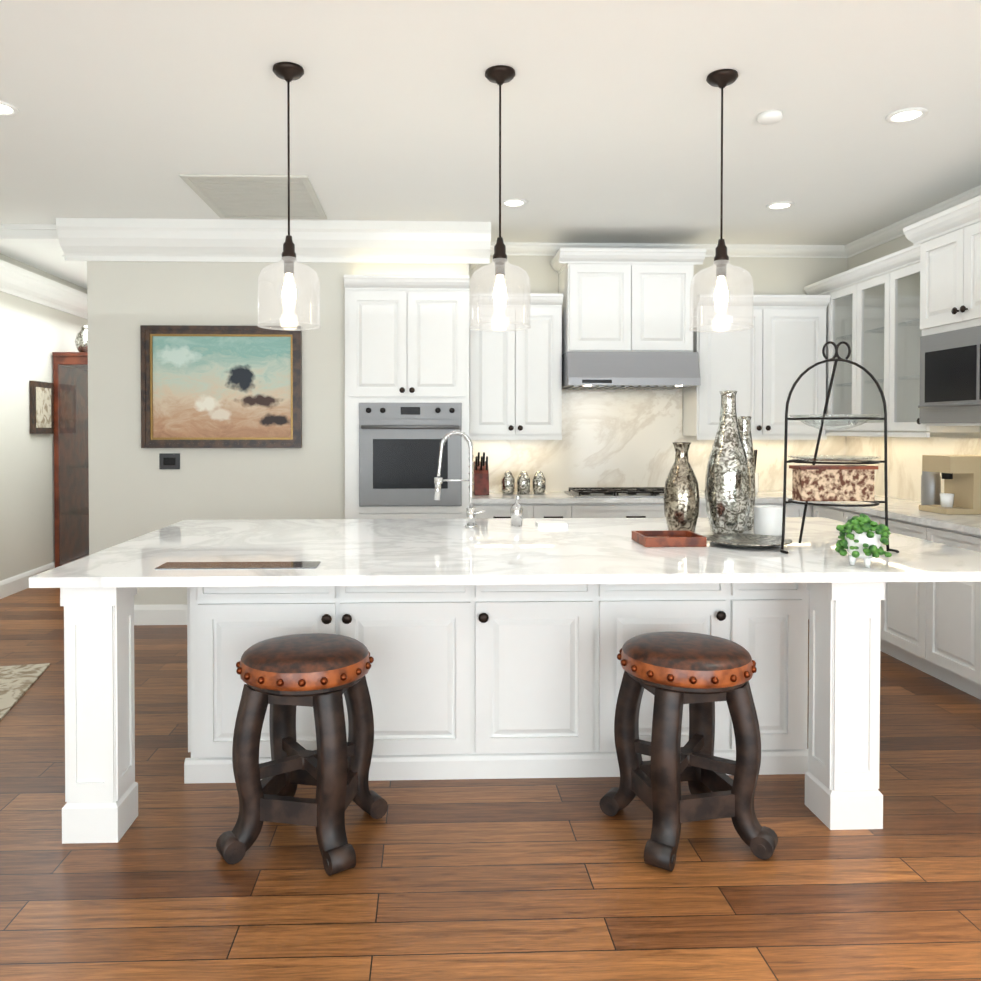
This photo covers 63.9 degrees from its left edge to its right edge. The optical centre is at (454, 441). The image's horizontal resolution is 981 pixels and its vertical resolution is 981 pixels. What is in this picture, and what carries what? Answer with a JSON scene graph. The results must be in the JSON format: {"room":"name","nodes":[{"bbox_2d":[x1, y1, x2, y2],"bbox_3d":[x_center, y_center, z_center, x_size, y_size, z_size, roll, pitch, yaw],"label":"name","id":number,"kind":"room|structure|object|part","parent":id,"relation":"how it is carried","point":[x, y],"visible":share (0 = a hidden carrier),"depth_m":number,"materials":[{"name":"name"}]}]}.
{"room":"kitchen","nodes":[
{"label":"kitchen","id":0,"kind":"room"},
{"bbox_2d":[0,253,87,580],"bbox_3d":[-3.743,-0.077,2.950,0.100,2.900,12.800,0,1,-2],"label":"wall","id":1,"kind":"structure","parent":0,"point":[33,336],"depth_m":7.01,"materials":[{"name":"paint"}]},
{"bbox_2d":[0,224,51,272],"bbox_3d":[-3.236,-1.435,5.794,0.870,0.270,0.310,0,1,-2],"label":"crown molding","id":2,"kind":"structure","parent":1,"relation":"attached to","point":[17,235],"depth_m":5.69,"materials":[{"name":"white wood"}]},
{"bbox_2d":[0,562,54,598],"bbox_3d":[-3.685,1.300,2.973,0.018,0.145,12.800,0,1,-2],"label":"baseboard","id":3,"kind":"structure","parent":1,"relation":"attached to","point":[12,585],"depth_m":6.87,"materials":[{"name":"white wood"}]},
{"bbox_2d":[29,381,53,433],"bbox_3d":[-3.822,-0.312,7.272,0.034,0.480,0.390,0,1,-2],"label":"framed picture","id":4,"kind":"object","parent":1,"relation":"attached to","point":[41,408],"visible":1,"depth_m":7.23,"materials":[{"name":"brown wood"}]},
{"bbox_2d":[0,273,87,319],"bbox_3d":[-3.790,-1.435,7.486,0.120,0.320,3.690,0,1,-2],"label":"crown molding","id":5,"kind":"structure","parent":1,"relation":"attached to","point":[33,287],"depth_m":7.22,"materials":[{"name":"white wood"}]},
{"bbox_2d":[87,261,468,604],"bbox_3d":[-1.333,-0.146,7.549,2.754,2.900,3.773,0,1,-2],"label":"wall","id":6,"kind":"structure","parent":0,"point":[135,491],"depth_m":5.69,"materials":[{"name":"paint"}]},
{"bbox_2d":[159,453,179,468],"bbox_3d":[-2.063,0.144,5.684,0.145,0.115,0.014,0,1,-2],"label":"switch plate","id":7,"kind":"object","parent":6,"relation":"attached to","point":[169,460],"visible":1,"depth_m":5.68,"materials":[{"name":"black plastic"}]},
{"bbox_3d":[-1.681,-0.393,5.670,1.140,0.880,0.050,0,1,-2],"label":"painting","id":8,"kind":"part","parent":6,"relation":"part of"},
{"bbox_2d":[0,588,980,980],"bbox_3d":[-0.195,1.401,3.094,7.400,0.060,13.000,0,1,-2],"label":"floor","id":9,"kind":"structure","parent":0,"point":[512,880],"depth_m":2.48,"materials":[{"name":"brown wood"}]},
{"bbox_2d":[0,663,49,720],"bbox_3d":[-2.798,1.355,3.705,1.200,0.011,1.800,0,1,-14],"label":"rug","id":10,"kind":"object","parent":9,"relation":"on","point":[17,682],"visible":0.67,"depth_m":4.38,"materials":[{"name":"fabric"}]},
{"bbox_2d":[52,325,88,567],"bbox_3d":[-3.610,0.077,7.961,0.470,2.441,0.940,0,1,-2],"label":"cabinet","id":11,"kind":"object","parent":9,"relation":"on","point":[71,462],"visible":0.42,"depth_m":7.73,"materials":[{"name":"brown wood"}]},
{"bbox_2d":[134,604,186,624],"bbox_3d":[-1.705,1.259,5.713,1.823,0.145,0.018,0,1,-2],"label":"baseboard","id":12,"kind":"structure","parent":9,"relation":"on","point":[160,614],"depth_m":5.69,"materials":[{"name":"white wood"}]},
{"bbox_2d":[216,633,387,875],"bbox_3d":[-0.518,1.040,2.737,0.482,0.671,0.482,0,1,11],"label":"stool","id":13,"kind":"object","parent":9,"relation":"on","point":[286,675],"visible":1,"depth_m":2.60,"materials":[{"name":"wood"}]},
{"bbox_2d":[344,275,469,518],"bbox_3d":[-0.349,0.071,5.905,0.893,2.515,0.724,0,1,-2],"label":"tall cabinet","id":14,"kind":"object","parent":9,"relation":"on","point":[406,373],"visible":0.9,"depth_m":5.63,"materials":[{"name":"white wood"}]},
{"bbox_2d":[60,582,884,843],"bbox_3d":[0.060,0.921,3.548,2.866,0.885,1.637,0,1,-2],"label":"kitchen island","id":15,"kind":"object","parent":9,"relation":"on","point":[493,646],"depth_m":3.17,"materials":[{"name":"wood"}]},
{"bbox_2d":[29,518,980,589],"bbox_3d":[0.329,0.461,3.548,3.580,0.035,1.700,0,1,-2],"label":"island countertop","id":16,"kind":"structure","parent":15,"relation":"on","point":[543,551],"depth_m":3.05,"materials":[{"name":"white stone"}]},
{"bbox_2d":[434,430,484,525],"bbox_3d":[0.026,0.189,3.984,0.259,0.496,0.060,0,1,-2],"label":"faucet","id":17,"kind":"object","parent":16,"relation":"on","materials":[{"name":"silver metal"}]},
{"bbox_2d":[509,495,524,525],"bbox_3d":[0.322,0.356,4.043,0.064,0.160,0.092,0,1,-2],"label":"soap dispenser","id":18,"kind":"object","parent":16,"relation":"on","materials":[{"name":"clear glass"}]},
{"bbox_2d":[632,530,706,546],"bbox_3d":[0.933,0.424,3.434,0.260,0.040,0.230,0,1,-2],"label":"tray","id":19,"kind":"object","parent":16,"relation":"on","point":[669,538],"visible":1,"depth_m":3.32,"materials":[{"name":"brown wood"}]},
{"bbox_2d":[663,442,699,531],"bbox_3d":[1.065,0.222,3.680,0.164,0.437,0.164,0,1,-2],"label":"vase","id":20,"kind":"object","parent":16,"relation":"on","point":[681,498],"visible":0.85,"depth_m":3.63,"materials":[{"name":"silver glass"}]},
{"bbox_2d":[705,390,750,533],"bbox_3d":[1.285,0.101,3.686,0.208,0.678,0.208,0,1,-2],"label":"vase","id":21,"kind":"object","parent":16,"relation":"on","point":[728,488],"visible":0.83,"depth_m":3.62,"materials":[{"name":"silver glass"}]},
{"bbox_2d":[737,416,754,529],"bbox_3d":[1.437,0.156,3.902,0.112,0.562,0.112,0,1,-2],"label":"slim vase","id":22,"kind":"object","parent":16,"relation":"on","point":[744,424],"visible":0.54,"depth_m":3.86,"materials":[{"name":"silver glass"}]},
{"bbox_2d":[704,533,792,547],"bbox_3d":[1.260,0.432,3.380,0.360,0.026,0.360,0,1,-2],"label":"plate","id":23,"kind":"object","parent":16,"relation":"on","point":[739,540],"visible":0.9,"depth_m":3.41,"materials":[{"name":"silver metal"}]},
{"bbox_2d":[754,505,782,535],"bbox_3d":[1.480,0.373,3.697,0.132,0.135,0.132,0,1,-2],"label":"candle cup","id":24,"kind":"object","parent":23,"relation":"on","point":[767,519],"visible":0.92,"depth_m":3.64,"materials":[{"name":"white ceramic"}]},
{"bbox_2d":[780,341,898,553],"bbox_3d":[1.551,0.021,3.219,0.481,0.854,0.360,0,1,-2],"label":"tiered stand","id":25,"kind":"object","parent":16,"relation":"on","point":[813,482],"visible":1,"depth_m":3.18,"materials":[{"name":"black metal"}]},
{"bbox_2d":[835,514,891,567],"bbox_3d":[1.488,0.358,2.860,0.197,0.190,0.183,0,1,-2],"label":"planter","id":26,"kind":"object","parent":16,"relation":"on","point":[864,536],"visible":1,"depth_m":2.82,"materials":[{"name":"white ceramic"}]},
{"bbox_2d":[473,505,542,518],"bbox_3d":[0.362,0.885,5.990,0.519,0.885,0.604,0,1,-2],"label":"base cabinet","id":27,"kind":"object","parent":9,"relation":"on","point":[491,511],"depth_m":5.69,"materials":[{"name":"wood"}]},
{"bbox_2d":[543,505,582,517],"bbox_3d":[0.700,0.885,6.002,0.402,0.885,0.604,0,1,-2],"label":"base cabinet","id":28,"kind":"object","parent":9,"relation":"on","point":[549,511],"depth_m":5.70,"materials":[{"name":"wood"}]},
{"bbox_2d":[583,505,706,517],"bbox_3d":[1.300,0.884,6.022,1.043,0.885,0.604,0,1,-2],"label":"base cabinet","id":29,"kind":"object","parent":9,"relation":"on","point":[589,511],"depth_m":5.72,"materials":[{"name":"wood"}]},
{"bbox_2d":[473,489,878,504],"bbox_3d":[1.652,0.424,6.013,3.098,0.035,0.634,0,1,-2],"label":"countertop","id":30,"kind":"structure","parent":29,"relation":"on","point":[633,496],"depth_m":5.73,"materials":[{"name":"white stone"}]},
{"bbox_2d":[473,452,488,494],"bbox_3d":[0.205,0.244,6.003,0.110,0.323,0.160,0,1,-2],"label":"knife block","id":31,"kind":"object","parent":30,"relation":"on","point":[480,478],"visible":1,"depth_m":5.96,"materials":[{"name":"brown wood"}]},
{"bbox_2d":[501,471,514,493],"bbox_3d":[0.413,0.316,6.051,0.104,0.178,0.104,0,1,-2],"label":"canister","id":32,"kind":"object","parent":30,"relation":"on","point":[508,482],"visible":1,"depth_m":6.01,"materials":[{"name":"silver glass"}]},
{"bbox_2d":[517,471,529,493],"bbox_3d":[0.533,0.316,6.055,0.104,0.178,0.104,0,1,-2],"label":"canister","id":33,"kind":"object","parent":30,"relation":"on","point":[523,482],"visible":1,"depth_m":6.02,"materials":[{"name":"silver glass"}]},
{"bbox_2d":[532,471,545,493],"bbox_3d":[0.653,0.316,6.059,0.104,0.178,0.104,0,1,-2],"label":"canister","id":34,"kind":"object","parent":30,"relation":"on","point":[539,482],"visible":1,"depth_m":6.02,"materials":[{"name":"silver glass"}]},
{"bbox_2d":[754,450,758,493],"bbox_3d":[2.293,0.234,6.084,0.120,0.341,0.120,0,1,-2],"label":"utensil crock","id":35,"kind":"object","parent":30,"relation":"on","point":[756,476],"visible":0.19,"depth_m":6.04,"materials":[{"name":"white ceramic"}]},
{"bbox_2d":[599,631,777,870],"bbox_3d":[0.811,1.039,2.763,0.482,0.671,0.482,0,1,-12],"label":"stool","id":36,"kind":"object","parent":9,"relation":"on","point":[698,673],"visible":1,"depth_m":2.62,"materials":[{"name":"wood"}]},
{"bbox_2d":[776,505,806,516],"bbox_3d":[2.267,0.884,6.056,0.578,0.885,0.604,0,1,-2],"label":"base cabinet","id":37,"kind":"object","parent":9,"relation":"on","point":[791,510],"depth_m":5.76,"materials":[{"name":"wood"}]},
{"bbox_2d":[808,505,834,618],"bbox_3d":[2.914,0.892,5.526,0.584,0.885,0.538,0,1,-2],"label":"base cabinet","id":38,"kind":"object","parent":9,"relation":"on","point":[816,511],"depth_m":5.60,"materials":[{"name":"wood"}]},
{"bbox_2d":[835,509,870,521],"bbox_3d":[2.929,0.898,5.108,0.584,0.885,0.543,0,1,-2],"label":"base cabinet","id":39,"kind":"object","parent":9,"relation":"on","point":[843,515],"depth_m":5.29,"materials":[{"name":"wood"}]},
{"bbox_2d":[871,517,914,666],"bbox_3d":[2.944,0.905,4.669,0.584,0.885,0.583,0,1,-2],"label":"base cabinet","id":40,"kind":"object","parent":9,"relation":"on","point":[897,631],"depth_m":4.70,"materials":[{"name":"wood"}]},
{"bbox_2d":[915,525,970,694],"bbox_3d":[2.960,0.912,4.209,0.584,0.885,0.581,0,1,-2],"label":"base cabinet","id":41,"kind":"object","parent":9,"relation":"on","point":[942,609],"depth_m":4.29,"materials":[{"name":"wood"}]},
{"bbox_2d":[808,497,980,536],"bbox_3d":[2.988,0.470,2.965,0.613,0.035,5.550,0,1,-2],"label":"countertop","id":42,"kind":"structure","parent":41,"relation":"on","point":[898,509],"depth_m":4.62,"materials":[{"name":"white stone"}]},
{"bbox_2d":[921,471,940,504],"bbox_3d":[3.040,0.300,5.010,0.110,0.240,0.110,0,1,-2],"label":"canister","id":43,"kind":"object","parent":42,"relation":"on","point":[930,487],"visible":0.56,"depth_m":4.97,"materials":[{"name":"silver metal"}]},
{"bbox_2d":[919,455,980,513],"bbox_3d":[3.030,0.255,4.719,0.320,0.340,0.260,0,1,-2],"label":"coffee machine","id":44,"kind":"object","parent":42,"relation":"on","point":[961,477],"visible":1,"depth_m":4.65,"materials":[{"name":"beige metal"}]},
{"bbox_2d":[971,533,980,699],"bbox_3d":[2.978,0.920,3.679,0.584,0.885,0.722,0,1,-2],"label":"base cabinet","id":45,"kind":"object","parent":9,"relation":"on","point":[975,541],"depth_m":4.03,"materials":[{"name":"wood"}]},
{"bbox_2d":[0,0,980,288],"bbox_3d":[-0.195,-1.559,3.050,7.400,0.060,13.000,0,1,-2],"label":"ceiling","id":46,"kind":"structure","parent":0,"point":[610,118],"depth_m":3.67,"materials":[{"name":"paint"}]},
{"bbox_2d":[0,101,18,115],"bbox_3d":[-2.100,-1.532,3.608,0.176,0.008,0.176,0,1,-2],"label":"recessed light","id":47,"kind":"object","parent":46,"relation":"in","point":[7,109],"visible":1,"depth_m":3.62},
{"bbox_2d":[52,218,86,261],"bbox_3d":[-2.782,-1.460,7.431,0.150,0.270,3.870,0,1,-2],"label":"crown molding","id":48,"kind":"structure","parent":46,"relation":"attached to","point":[66,231],"depth_m":5.54,"materials":[{"name":"white wood"}]},
{"bbox_2d":[179,174,326,218],"bbox_3d":[-1.244,-1.552,5.020,0.740,0.012,0.910,0,1,-2],"label":"ceiling vent","id":49,"kind":"object","parent":46,"relation":"in","point":[247,196],"visible":1,"depth_m":4.94,"materials":[{"name":"white metal"}]},
{"bbox_2d":[80,218,495,268],"bbox_3d":[-1.177,-1.432,5.625,2.874,0.270,0.150,0,1,-2],"label":"crown molding","id":50,"kind":"structure","parent":46,"relation":"attached to","point":[471,244],"depth_m":5.59,"materials":[{"name":"white wood"}]},
{"bbox_2d":[257,62,320,330],"bbox_3d":[-0.682,-1.002,3.232,0.258,1.058,0.258,0,1,-2],"label":"pendant light","id":51,"kind":"object","parent":46,"relation":"hanging from","point":[288,72],"visible":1,"depth_m":3.22,"materials":[{"name":"clear glass"}]},
{"bbox_2d":[469,65,530,331],"bbox_3d":[0.189,-1.003,3.261,0.258,1.058,0.258,0,1,-2],"label":"pendant light","id":52,"kind":"object","parent":46,"relation":"hanging from","point":[499,75],"visible":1,"depth_m":3.25,"materials":[{"name":"clear glass"}]},
{"bbox_2d":[501,198,527,206],"bbox_3d":[0.389,-1.555,5.121,0.176,0.008,0.176,0,1,-2],"label":"recessed light","id":53,"kind":"object","parent":46,"relation":"in","point":[515,202],"visible":0.96,"depth_m":5.11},
{"bbox_2d":[689,69,753,331],"bbox_3d":[1.121,-1.003,3.293,0.258,1.058,0.258,0,1,-2],"label":"pendant light","id":54,"kind":"object","parent":46,"relation":"hanging from","point":[721,79],"visible":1,"depth_m":3.29,"materials":[{"name":"clear glass"}]},
{"bbox_2d":[757,110,782,124],"bbox_3d":[1.484,-1.521,3.692,0.116,0.034,0.114,0,1,-2],"label":"smoke detector","id":55,"kind":"object","parent":46,"relation":"attached to","point":[769,117],"visible":1,"depth_m":3.66,"materials":[{"name":"white plastic"}]},
{"bbox_2d":[766,201,793,209],"bbox_3d":[2.148,-1.556,5.181,0.176,0.008,0.176,0,1,-2],"label":"recessed light","id":56,"kind":"object","parent":46,"relation":"in","point":[781,205],"visible":0.98,"depth_m":5.18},
{"bbox_2d":[885,107,927,123],"bbox_3d":[2.128,-1.534,3.695,0.176,0.008,0.176,0,1,-2],"label":"recessed light","id":57,"kind":"object","parent":46,"relation":"in","point":[907,115],"visible":0.96,"depth_m":3.69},
{"bbox_2d":[469,255,847,388],"bbox_3d":[1.689,-0.129,6.388,3.206,2.900,0.100,0,1,-2],"label":"wall","id":58,"kind":"structure","parent":0,"point":[780,276],"depth_m":6.34,"materials":[{"name":"paint"}]},
{"bbox_2d":[469,293,562,439],"bbox_3d":[0.455,-0.564,6.090,0.712,1.100,0.391,0,1,-2],"label":"wall cabinet","id":59,"kind":"object","parent":58,"relation":"attached to","point":[515,385],"visible":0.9,"depth_m":5.94,"materials":[{"name":"white wood"}]},
{"bbox_2d":[550,248,705,389],"bbox_3d":[1.318,-0.921,6.040,1.090,1.025,0.538,0,1,-2],"label":"range hood","id":60,"kind":"object","parent":58,"relation":"attached to","point":[625,318],"visible":1,"depth_m":5.87,"materials":[{"name":"white wood"}]},
{"bbox_2d":[504,242,847,257],"bbox_3d":[1.607,-1.442,6.286,3.036,0.270,0.060,0,1,-2],"label":"crown molding","id":61,"kind":"structure","parent":58,"relation":"attached to","point":[512,248],"depth_m":6.28,"materials":[{"name":"white wood"}]},
{"bbox_2d":[683,294,830,439],"bbox_3d":[2.353,-0.565,6.155,1.005,1.100,0.391,0,1,-2],"label":"wall cabinet","id":62,"kind":"object","parent":58,"relation":"attached to","point":[768,359],"visible":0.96,"depth_m":6.01,"materials":[{"name":"white wood"}]},
{"bbox_2d":[848,235,980,500],"bbox_3d":[3.408,-0.057,1.595,0.100,2.900,9.600,0,1,-2],"label":"wall","id":63,"kind":"structure","parent":0,"point":[884,249],"depth_m":5.78,"materials":[{"name":"paint"}]},
{"bbox_2d":[804,195,980,436],"bbox_3d":[3.031,-0.667,4.270,0.460,1.300,4.110,0,1,-2],"label":"wall cabinets","id":64,"kind":"object","parent":63,"relation":"attached to","point":[905,324],"visible":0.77,"depth_m":5.00,"materials":[{"name":"white wood"}]},
{"bbox_2d":[844,185,980,257],"bbox_3d":[3.328,-1.462,1.571,0.060,0.090,9.600,0,1,-2],"label":"crown molding","id":65,"kind":"structure","parent":63,"relation":"attached to","point":[895,230],"depth_m":5.62,"materials":[{"name":"white wood"}]}
]}

